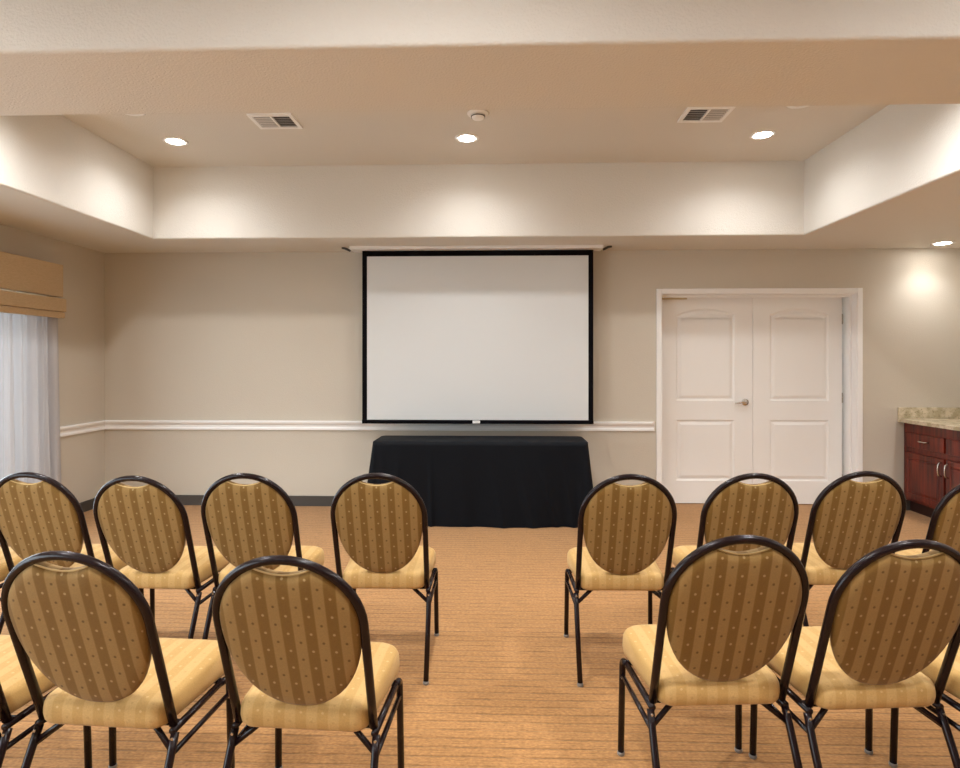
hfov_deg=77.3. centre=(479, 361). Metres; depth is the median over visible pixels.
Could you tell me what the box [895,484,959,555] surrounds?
banquet chair
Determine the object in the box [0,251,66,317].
roman shade
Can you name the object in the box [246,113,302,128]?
ceiling vent
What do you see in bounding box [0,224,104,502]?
wall
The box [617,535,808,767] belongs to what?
banquet chair
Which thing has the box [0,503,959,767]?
floor
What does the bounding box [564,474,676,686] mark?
banquet chair
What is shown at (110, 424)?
trim
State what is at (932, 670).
banquet chair
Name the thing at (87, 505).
baseboard
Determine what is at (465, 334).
projection screen
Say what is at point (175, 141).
recessed light
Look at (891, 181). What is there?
soffit
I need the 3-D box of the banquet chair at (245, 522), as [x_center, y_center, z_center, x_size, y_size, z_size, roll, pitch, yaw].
[-1.013,0.940,2.852,0.456,0.920,0.538,0,0,3]
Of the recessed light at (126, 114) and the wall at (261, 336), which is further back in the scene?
the wall at (261, 336)
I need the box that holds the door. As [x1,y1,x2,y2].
[656,288,862,503]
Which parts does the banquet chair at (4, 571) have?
seat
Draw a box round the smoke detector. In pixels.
[467,110,488,120]
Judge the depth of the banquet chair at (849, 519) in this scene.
2.70 m
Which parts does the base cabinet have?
raised panel, drawer, cabinet door, door handle, door handle, drawer, cabinet door, raised panel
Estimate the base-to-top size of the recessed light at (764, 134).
0.009 m
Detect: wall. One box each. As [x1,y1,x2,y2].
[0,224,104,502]
[105,248,959,499]
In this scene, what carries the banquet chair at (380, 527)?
on the floor
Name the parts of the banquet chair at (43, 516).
leg, backrest, frame, seat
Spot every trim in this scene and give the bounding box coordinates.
[60,420,105,436]
[105,420,654,430]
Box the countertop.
[898,407,959,430]
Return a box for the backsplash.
[898,407,959,417]
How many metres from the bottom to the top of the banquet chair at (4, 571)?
0.920 m
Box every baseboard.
[80,498,94,511]
[176,495,909,509]
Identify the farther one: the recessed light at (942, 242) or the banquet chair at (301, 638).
the recessed light at (942, 242)
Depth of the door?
5.89 m
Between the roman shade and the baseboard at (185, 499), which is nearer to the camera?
the roman shade
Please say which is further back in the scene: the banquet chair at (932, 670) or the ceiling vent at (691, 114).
the ceiling vent at (691, 114)
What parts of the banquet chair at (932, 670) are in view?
leg, seat, seat rail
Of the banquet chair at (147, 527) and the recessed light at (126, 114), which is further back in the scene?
the recessed light at (126, 114)
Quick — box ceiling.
[62,105,887,166]
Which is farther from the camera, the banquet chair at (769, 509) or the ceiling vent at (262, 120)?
the ceiling vent at (262, 120)
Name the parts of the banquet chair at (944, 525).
seat, frame, backrest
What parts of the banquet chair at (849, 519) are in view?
leg, seat, frame, backrest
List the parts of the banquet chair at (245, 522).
leg, backrest, frame, seat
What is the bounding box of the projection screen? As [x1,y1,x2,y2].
[342,245,611,423]
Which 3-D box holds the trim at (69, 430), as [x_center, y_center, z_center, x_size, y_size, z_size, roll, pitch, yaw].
[-3.687,0.617,5.492,0.034,0.092,0.820,0,0,2]
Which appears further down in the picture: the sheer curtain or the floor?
the floor
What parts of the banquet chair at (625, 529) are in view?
leg, seat rail, leg, seat, frame, backrest, leg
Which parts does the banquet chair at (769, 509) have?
seat, frame, backrest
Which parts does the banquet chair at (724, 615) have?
leg, seat rail, leg, seat, frame, backrest, leg, seat rail, leg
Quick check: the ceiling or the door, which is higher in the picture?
the ceiling
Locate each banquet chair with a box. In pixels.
[0,472,143,634]
[0,547,21,600]
[0,635,92,767]
[1,551,234,767]
[93,475,228,638]
[201,473,324,639]
[212,555,403,767]
[330,473,438,685]
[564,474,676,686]
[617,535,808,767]
[670,473,798,572]
[749,539,959,767]
[784,471,905,626]
[889,643,959,767]
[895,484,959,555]
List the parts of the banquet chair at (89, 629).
leg, seat rail, backrest, frame, leg, seat, leg, seat rail, leg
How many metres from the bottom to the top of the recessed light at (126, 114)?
0.009 m
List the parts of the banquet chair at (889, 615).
leg, seat rail, leg, seat, leg, frame, backrest, seat rail, leg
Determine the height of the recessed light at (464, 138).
0.009 m
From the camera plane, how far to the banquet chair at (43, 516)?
2.67 m
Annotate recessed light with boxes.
[126,114,144,115]
[162,137,188,145]
[455,133,478,142]
[749,130,775,139]
[786,106,807,108]
[930,241,955,245]
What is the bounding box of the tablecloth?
[367,435,592,527]
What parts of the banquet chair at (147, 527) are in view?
backrest, frame, leg, seat, leg, seat rail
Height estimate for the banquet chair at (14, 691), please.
0.906 m
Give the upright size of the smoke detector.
0.040 m
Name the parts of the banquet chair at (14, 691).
frame, leg, seat, seat rail, leg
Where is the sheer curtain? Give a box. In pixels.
[0,305,60,482]
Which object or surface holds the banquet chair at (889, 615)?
on the floor
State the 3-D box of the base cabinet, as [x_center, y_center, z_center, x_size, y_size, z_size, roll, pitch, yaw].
[4.239,0.984,5.095,0.624,0.832,1.117,0,0,2]
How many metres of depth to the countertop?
5.64 m
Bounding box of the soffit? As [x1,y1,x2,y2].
[0,0,959,252]
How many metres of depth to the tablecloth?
5.08 m
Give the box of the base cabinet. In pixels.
[904,423,959,517]
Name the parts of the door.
panel, panel, handle, panel, panel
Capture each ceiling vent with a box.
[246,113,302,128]
[677,107,734,122]
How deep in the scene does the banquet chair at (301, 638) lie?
1.64 m
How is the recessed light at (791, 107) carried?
in the ceiling
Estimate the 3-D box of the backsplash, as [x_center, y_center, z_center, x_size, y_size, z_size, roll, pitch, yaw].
[4.241,0.479,5.091,0.620,0.102,1.149,0,0,2]
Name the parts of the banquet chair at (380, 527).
backrest, frame, seat, leg, seat rail, leg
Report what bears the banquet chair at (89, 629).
on the floor

